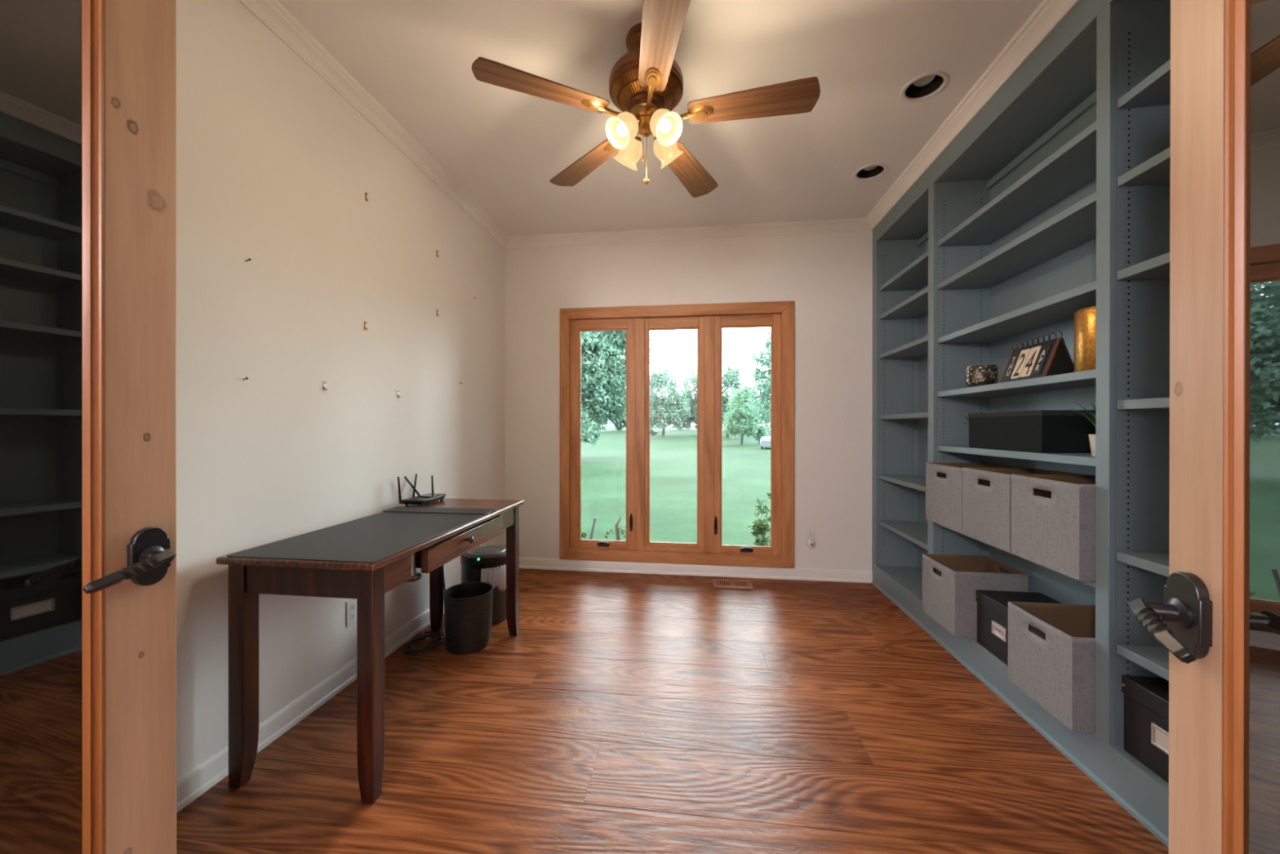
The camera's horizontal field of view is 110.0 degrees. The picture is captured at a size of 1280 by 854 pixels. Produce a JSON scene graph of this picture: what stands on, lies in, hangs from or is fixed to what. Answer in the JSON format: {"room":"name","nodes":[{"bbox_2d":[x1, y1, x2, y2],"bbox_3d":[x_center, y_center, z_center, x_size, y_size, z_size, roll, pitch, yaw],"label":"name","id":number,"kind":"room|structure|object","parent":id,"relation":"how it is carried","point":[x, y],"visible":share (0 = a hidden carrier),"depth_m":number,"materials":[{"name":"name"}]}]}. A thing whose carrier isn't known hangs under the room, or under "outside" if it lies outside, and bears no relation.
{"room":"office","nodes":[
{"label":"office","id":0,"kind":"room"},
{"bbox_2d":[176,0,504,779],"bbox_3d":[-1.443,-0.192,1.924,0.150,2.983,3.743,0,0,7],"label":"wall","id":1,"kind":"structure","parent":0,"point":[275,168],"depth_m":1.79,"materials":[{"name":"white paint"}]},
{"bbox_2d":[176,598,444,813],"bbox_3d":[-1.352,1.136,1.975,0.020,0.088,3.623,0,0,7],"label":"baseboard","id":2,"kind":"structure","parent":1,"relation":"attached to","point":[206,775],"depth_m":1.75,"materials":[{"name":"white paint"}]},
{"bbox_2d":[323,380,327,391],"bbox_3d":[-1.358,-0.178,1.936,0.017,0.044,0.010,0,0,7],"label":"hook","id":3,"kind":"object","parent":1,"relation":"attached to","point":[324,382],"visible":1,"depth_m":1.93,"materials":[{"name":"silver metal"}]},
{"bbox_2d":[346,598,356,626],"bbox_3d":[-1.343,0.862,2.096,0.008,0.116,0.072,0,0,7],"label":"wall outlet","id":4,"kind":"object","parent":1,"relation":"attached to","point":[351,605],"visible":0.85,"depth_m":2.08,"materials":[{"name":"white plastic"}]},
{"bbox_2d":[350,604,355,610],"bbox_3d":[-1.340,0.842,2.095,0.002,0.026,0.032,0,0,7],"label":"receptacle","id":5,"kind":"object","parent":4,"relation":"attached to","point":[353,606],"depth_m":2.09,"materials":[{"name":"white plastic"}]},
{"bbox_2d":[350,612,355,618],"bbox_3d":[-1.340,0.882,2.095,0.002,0.026,0.032,0,0,7],"label":"receptacle","id":6,"kind":"object","parent":4,"relation":"attached to","point":[353,615],"depth_m":2.09,"materials":[{"name":"white plastic"}]},
{"bbox_2d":[238,0,509,248],"bbox_3d":[-1.324,-1.530,1.968,0.072,0.066,3.623,0,0,7],"label":"trim","id":7,"kind":"structure","parent":1,"relation":"attached to","point":[271,13],"depth_m":2.08,"materials":[{"name":"white paint"}]},
{"bbox_2d":[277,0,1043,236],"bbox_3d":[0.246,-1.562,1.773,3.236,0.001,3.623,0,0,7],"label":"ceiling","id":8,"kind":"structure","parent":0,"point":[504,147],"depth_m":2.06,"materials":[{"name":"white paint"}]},
{"bbox_2d":[471,0,820,197],"bbox_3d":[0.059,-1.271,1.790,1.242,0.582,1.261,0,0,7],"label":"ceiling fan","id":9,"kind":"object","parent":8,"relation":"hanging from","point":[646,83],"visible":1,"depth_m":1.72,"materials":[{"name":"brown wood"}]},
{"bbox_2d":[853,163,888,181],"bbox_3d":[1.411,-1.619,2.748,0.189,0.127,0.189,0,0,7],"label":"recessed light","id":10,"kind":"object","parent":8,"relation":"in","point":[870,171],"visible":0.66,"depth_m":2.79,"materials":[{"name":"white plastic"}]},
{"bbox_2d":[900,71,948,102],"bbox_3d":[1.305,-1.619,2.059,0.189,0.127,0.189,0,0,7],"label":"recessed light","id":11,"kind":"object","parent":8,"relation":"in","point":[925,86],"visible":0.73,"depth_m":2.09,"materials":[{"name":"white plastic"}]},
{"bbox_2d":[176,568,1168,853],"bbox_3d":[0.240,1.241,1.792,3.526,0.120,3.893,0,0,7],"label":"floor","id":12,"kind":"structure","parent":0,"point":[624,713],"depth_m":1.67,"materials":[{"name":"brown wood"}]},
{"bbox_2d":[216,497,524,804],"bbox_3d":[-1.007,0.800,2.014,0.584,0.760,1.217,0,0,7],"label":"desk","id":13,"kind":"object","parent":12,"relation":"on","point":[368,583],"visible":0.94,"depth_m":1.46,"materials":[{"name":"brown wood"}]},
{"bbox_2d":[226,511,489,562],"bbox_3d":[-1.037,0.419,1.817,0.533,0.003,0.800,0,0,7],"label":"desk pad","id":14,"kind":"object","parent":13,"relation":"on","point":[376,537],"visible":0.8,"depth_m":1.68,"materials":[{"name":"grey leather"}]},
{"bbox_2d":[406,552,422,582],"bbox_3d":[-0.847,0.506,1.663,0.068,0.118,0.068,0,0,7],"label":"hook","id":15,"kind":"object","parent":13,"relation":"attached to","point":[416,575],"visible":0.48,"depth_m":1.65,"materials":[{"name":"black metal"}]},
{"bbox_2d":[397,473,445,506],"bbox_3d":[-1.200,0.340,2.485,0.145,0.158,0.287,0,0,7],"label":"router","id":16,"kind":"object","parent":13,"relation":"on","point":[424,499],"visible":1,"depth_m":2.45,"materials":[{"name":"black plastic"}]},
{"bbox_2d":[382,506,496,514],"bbox_3d":[-0.997,0.415,2.233,0.544,0.004,0.125,0,0,7],"label":"desk pad","id":17,"kind":"object","parent":13,"relation":"on","point":[400,508],"visible":1,"depth_m":2.21,"materials":[{"name":"grey leather"}]},
{"bbox_2d":[403,631,443,653],"bbox_3d":[-1.163,1.161,2.418,0.193,0.035,0.219,0,0,41],"label":"power cord","id":18,"kind":"object","parent":12,"relation":"on","point":[432,633],"visible":1,"depth_m":2.40,"materials":[{"name":"black plastic"}]},
{"bbox_2d":[443,582,493,653],"bbox_3d":[-0.930,1.031,2.434,0.255,0.296,0.255,0,0,7],"label":"trash can","id":19,"kind":"object","parent":12,"relation":"on","point":[468,606],"visible":1,"depth_m":2.34,"materials":[{"name":"black plastic"}]},
{"bbox_2d":[460,544,506,624],"bbox_3d":[-0.939,0.969,2.784,0.333,0.416,0.321,0,0,7],"label":"paper shredder","id":20,"kind":"object","parent":12,"relation":"on","point":[482,563],"visible":0.56,"depth_m":2.68,"materials":[{"name":"grey plastic"}]},
{"bbox_2d":[712,578,753,590],"bbox_3d":[0.690,1.174,3.350,0.284,0.010,0.174,0,0,7],"label":"floor vent","id":21,"kind":"object","parent":12,"relation":"in","point":[717,583],"visible":1,"depth_m":3.34,"materials":[{"name":"red wood"}]},
{"bbox_2d":[871,0,1170,847],"bbox_3d":[1.740,-0.188,2.002,0.320,2.741,2.802,0,0,7],"label":"bookcase","id":22,"kind":"object","parent":12,"relation":"on","point":[1051,203],"visible":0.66,"depth_m":1.87,"materials":[{"name":"blue paint"}]},
{"bbox_2d":[866,0,1079,230],"bbox_3d":[1.559,-1.528,2.023,0.072,0.066,2.803,0,0,7],"label":"trim","id":23,"kind":"structure","parent":22,"relation":"attached to","point":[1049,13],"depth_m":2.05,"materials":[{"name":"white paint"}]},
{"bbox_2d":[925,462,1020,533],"bbox_3d":[1.743,0.359,2.342,0.318,0.318,0.346,0,0,7],"label":"fabric bin","id":24,"kind":"object","parent":22,"relation":"on","point":[944,481],"visible":0.41,"depth_m":2.35,"materials":[{"name":"grey fabric"}]},
{"bbox_2d":[922,553,1028,637],"bbox_3d":[1.734,0.872,2.349,0.334,0.318,0.321,0,0,7],"label":"fabric bin","id":25,"kind":"object","parent":22,"relation":"on","point":[950,582],"visible":0.78,"depth_m":2.26,"materials":[{"name":"grey fabric"}]},
{"bbox_2d":[964,364,998,387],"bbox_3d":[1.725,-0.252,2.266,0.134,0.108,0.134,0,0,7],"label":"candle holder","id":26,"kind":"object","parent":22,"relation":"on","point":[978,375],"visible":0.84,"depth_m":2.22,"materials":[{"name":"multicoloured glass"}]},
{"bbox_2d":[975,589,1062,665],"bbox_3d":[1.731,0.907,1.984,0.286,0.250,0.314,0,0,7],"label":"storage box","id":27,"kind":"object","parent":22,"relation":"on","point":[992,605],"visible":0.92,"depth_m":2.04,"materials":[{"name":"cardboard"}]},
{"bbox_2d":[962,466,1086,552],"bbox_3d":[1.703,0.358,2.001,0.313,0.322,0.328,0,0,7],"label":"fabric bin","id":28,"kind":"object","parent":22,"relation":"on","point":[986,491],"visible":0.51,"depth_m":2.02,"materials":[{"name":"grey fabric"}]},
{"bbox_2d":[968,409,1095,453],"bbox_3d":[1.755,0.018,2.035,0.217,0.172,0.492,0,0,7],"label":"storage box","id":29,"kind":"object","parent":22,"relation":"on","point":[1042,431],"visible":0.81,"depth_m":1.85,"materials":[{"name":"black fabric"}]},
{"bbox_2d":[999,330,1074,382],"bbox_3d":[1.675,-0.290,1.896,0.119,0.182,0.293,0,0,11],"label":"calendar","id":30,"kind":"object","parent":22,"relation":"on","point":[1052,357],"visible":0.99,"depth_m":1.83,"materials":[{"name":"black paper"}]},
{"bbox_2d":[1008,601,1095,733],"bbox_3d":[1.649,0.873,1.658,0.333,0.318,0.316,0,0,7],"label":"fabric bin","id":31,"kind":"object","parent":22,"relation":"on","point":[1051,646],"visible":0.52,"depth_m":1.64,"materials":[{"name":"grey fabric"}]},
{"bbox_2d":[1011,474,1095,581],"bbox_3d":[1.661,0.357,1.663,0.312,0.325,0.330,0,0,7],"label":"fabric bin","id":32,"kind":"object","parent":22,"relation":"on","point":[1053,516],"visible":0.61,"depth_m":1.63,"materials":[{"name":"grey fabric"}]},
{"bbox_2d":[1068,403,1095,456],"bbox_3d":[1.639,0.005,1.583,0.193,0.198,0.155,0,0,7],"label":"potted plant","id":33,"kind":"object","parent":22,"relation":"on","point":[1091,437],"visible":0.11,"depth_m":1.58,"materials":[{"name":"green plant"}]},
{"bbox_2d":[1073,306,1096,372],"bbox_3d":[1.660,-0.310,1.602,0.161,0.225,0.161,0,0,7],"label":"vase","id":34,"kind":"object","parent":22,"relation":"on","point":[1085,319],"visible":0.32,"depth_m":1.59,"materials":[{"name":"gold metal"}]},
{"bbox_2d":[1121,675,1168,782],"bbox_3d":[1.651,0.914,1.258,0.266,0.238,0.333,0,0,7],"label":"storage box","id":35,"kind":"object","parent":22,"relation":"on","point":[1146,699],"visible":0.36,"depth_m":1.36,"materials":[{"name":"cardboard"}]},
{"bbox_2d":[504,230,872,570],"bbox_3d":[0.473,-0.192,3.647,3.526,2.983,0.150,0,0,7],"label":"wall","id":36,"kind":"structure","parent":0,"point":[828,277],"depth_m":3.52,"materials":[{"name":"white paint"}]},
{"bbox_2d":[559,301,795,568],"bbox_3d":[0.276,0.059,3.656,1.873,2.068,0.161,0,0,7],"label":"window","id":37,"kind":"structure","parent":36,"relation":"in","point":[709,320],"depth_m":3.60,"materials":[{"name":"orange wood"}]},
{"bbox_2d":[505,217,871,248],"bbox_3d":[0.311,-1.531,3.554,2.926,0.066,0.072,0,0,7],"label":"trim","id":38,"kind":"structure","parent":36,"relation":"attached to","point":[854,224],"depth_m":3.54,"materials":[{"name":"white paint"}]},
{"bbox_2d":[519,556,872,582],"bbox_3d":[0.312,1.135,3.583,2.925,0.088,0.020,0,0,7],"label":"baseboard","id":39,"kind":"structure","parent":36,"relation":"attached to","point":[796,573],"depth_m":3.56,"materials":[{"name":"white paint"}]},
{"bbox_2d":[805,529,815,545],"bbox_3d":[1.317,0.855,3.464,0.072,0.116,0.008,0,0,7],"label":"wall outlet","id":40,"kind":"object","parent":36,"relation":"attached to","point":[809,533],"visible":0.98,"depth_m":3.46,"materials":[{"name":"white plastic"}]},
{"bbox_2d":[806,537,814,547],"bbox_3d":[1.314,0.895,3.444,0.057,0.075,0.034,0,0,7],"label":"plug","id":41,"kind":"object","parent":40,"relation":"attached to","point":[811,543],"visible":1,"depth_m":3.44,"materials":[{"name":"white plastic"}]},
{"bbox_3d":[0.014,-0.178,-0.083,3.236,2.763,0.120,0,0,7],"label":"wall","id":42,"kind":"structure","parent":0,"visible":0},
{"bbox_2d":[0,0,176,853],"bbox_3d":[-0.986,0.131,0.516,0.105,2.087,0.765,0,0,12],"label":"door","id":43,"kind":"structure","parent":42,"relation":"in","point":[88,87],"depth_m":0.77,"materials":[{"name":"brown wood"}]},
{"bbox_2d":[1128,0,1279,853],"bbox_3d":[0.592,0.132,0.270,0.110,2.087,0.765,0,0,19],"label":"door","id":44,"kind":"structure","parent":42,"relation":"in","point":[1220,611],"depth_m":0.55,"materials":[{"name":"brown wood"}]},
{"bbox_3d":[17.057,2.925,73.440,6.159,0.054,3.202,0,0,7],"label":"bare patch","id":45,"kind":"object","parent":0,"visible":0},
{"bbox_2d":[722,384,761,444],"bbox_3d":[16.830,-1.871,73.927,6.511,10.216,5.633,0,0,7],"label":"young tree","id":46,"kind":"object","parent":45,"relation":"on","point":[744,425],"visible":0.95,"depth_m":73.07,"materials":[{"name":"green plant"}]},
{"label":"outside","id":47,"kind":"structure","parent":0,"visible":0},
{"bbox_2d":[581,426,770,546],"bbox_3d":[16.271,1.311,130.873,520.000,3.781,256.242,0,0,7],"label":"lawn","id":48,"kind":"structure","parent":47,"point":[746,467],"depth_m":14.07,"materials":[{"name":"green plant"}]},
{"bbox_2d":[581,517,596,539],"bbox_3d":[-0.517,1.240,4.451,0.173,0.688,0.092,0,0,7],"label":"branch","id":49,"kind":"object","parent":48,"relation":"on","point":[584,534],"visible":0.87,"depth_m":4.43,"materials":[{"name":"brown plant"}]},
{"bbox_2d":[581,386,614,432],"bbox_3d":[-14.234,-5.338,137.973,14.043,15.770,11.990,0,0,7],"label":"tree","id":50,"kind":"object","parent":48,"relation":"on","point":[601,424],"visible":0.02,"depth_m":135.89,"materials":[{"name":"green plant"}]},
{"bbox_2d":[602,515,626,540],"bbox_3d":[-0.240,1.230,4.401,0.251,0.709,0.130,0,0,-7],"label":"branch","id":51,"kind":"object","parent":48,"relation":"on","point":[616,525],"visible":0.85,"depth_m":4.40,"materials":[{"name":"green plant"}]},
{"bbox_2d":[608,407,626,430],"bbox_3d":[-6.869,-5.674,156.059,13.224,14.519,11.322,0,0,7],"label":"tree","id":52,"kind":"object","parent":48,"relation":"on","point":[621,424],"visible":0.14,"depth_m":153.21,"materials":[{"name":"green plant"}]},
{"bbox_2d":[581,330,654,445],"bbox_3d":[-8.198,-4.165,34.727,18.753,13.715,9.733,0,0,13],"label":"shade tree","id":53,"kind":"object","parent":48,"relation":"on","point":[609,374],"visible":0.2,"depth_m":31.38,"materials":[{"name":"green plant"}]},
{"bbox_2d":[623,391,657,429],"bbox_3d":[1.476,-5.790,142.095,14.048,15.172,11.887,0,0,7],"label":"tree","id":54,"kind":"object","parent":48,"relation":"on","point":[655,427],"visible":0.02,"depth_m":141.03,"materials":[{"name":"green plant"}]},
{"bbox_2d":[649,429,657,435],"bbox_3d":[1.957,1.276,110.000,4.510,1.496,1.820,0,0,-13],"label":"sedan","id":55,"kind":"object","parent":48,"relation":"on","point":[651,432],"visible":0.39,"depth_m":109.38,"materials":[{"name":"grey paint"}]},
{"bbox_2d":[649,366,691,435],"bbox_3d":[5.553,-5.898,105.939,13.100,16.734,11.522,0,0,7],"label":"leafy tree","id":56,"kind":"object","parent":48,"relation":"on","point":[665,411],"visible":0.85,"depth_m":103.68,"materials":[{"name":"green plant"}]},
{"bbox_2d":[672,418,692,430],"bbox_3d":[14.376,-4.549,159.900,12.728,12.639,11.017,0,0,7],"label":"tree","id":57,"kind":"object","parent":48,"relation":"on","point":[682,425],"visible":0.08,"depth_m":157.36,"materials":[{"name":"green plant"}]},
{"bbox_2d":[679,370,697,428],"bbox_3d":[14.842,-6.740,113.985,12.854,18.006,10.984,0,0,7],"label":"leafy tree","id":58,"kind":"object","parent":48,"relation":"on","point":[693,402],"visible":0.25,"depth_m":112.00,"materials":[{"name":"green plant"}]},
{"bbox_2d":[721,363,745,437],"bbox_3d":[19.431,-5.774,99.812,10.061,16.739,8.731,0,0,7],"label":"leafy tree","id":59,"kind":"object","parent":48,"relation":"on","point":[731,379],"visible":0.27,"depth_m":98.26,"materials":[{"name":"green plant"}]},
{"bbox_2d":[737,385,759,421],"bbox_3d":[36.160,-6.403,155.668,13.853,16.046,12.615,0,0,7],"label":"tree","id":60,"kind":"object","parent":48,"relation":"on","point":[749,387],"visible":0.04,"depth_m":154.62,"materials":[{"name":"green plant"}]},
{"bbox_2d":[747,331,770,434],"bbox_3d":[16.770,-4.015,51.926,8.558,14.661,8.415,0,0,7],"label":"shade tree","id":61,"kind":"object","parent":48,"relation":"on","point":[759,375],"visible":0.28,"depth_m":51.54,"materials":[{"name":"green plant"}]},
{"bbox_2d":[747,491,770,546],"bbox_3d":[1.296,1.081,4.392,0.486,1.014,0.355,0,0,7],"label":"shrub","id":62,"kind":"object","parent":48,"relation":"on","point":[760,529],"visible":0.38,"depth_m":4.32,"materials":[{"name":"green plant"}]},
{"bbox_2d":[751,419,768,443],"bbox_3d":[20.488,0.666,76.968,3.044,5.026,2.576,0,0,7],"label":"young tree","id":63,"kind":"object","parent":48,"relation":"on","point":[761,431],"visible":0.58,"depth_m":76.59,"materials":[{"name":"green plant"}]},
{"bbox_2d":[753,379,770,425],"bbox_3d":[41.823,-6.767,139.938,15.148,17.141,13.430,0,0,7],"label":"tree","id":64,"kind":"object","parent":48,"relation":"on","point":[757,402],"visible":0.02,"depth_m":138.87,"materials":[{"name":"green plant"}]},
{"bbox_2d":[760,436,770,448],"bbox_3d":[18.610,2.232,63.998,1.920,1.656,4.810,0,0,27],"label":"minivan","id":65,"kind":"object","parent":48,"relation":"on","point":[765,441],"visible":0.51,"depth_m":62.07,"materials":[{"name":"silver metal"}]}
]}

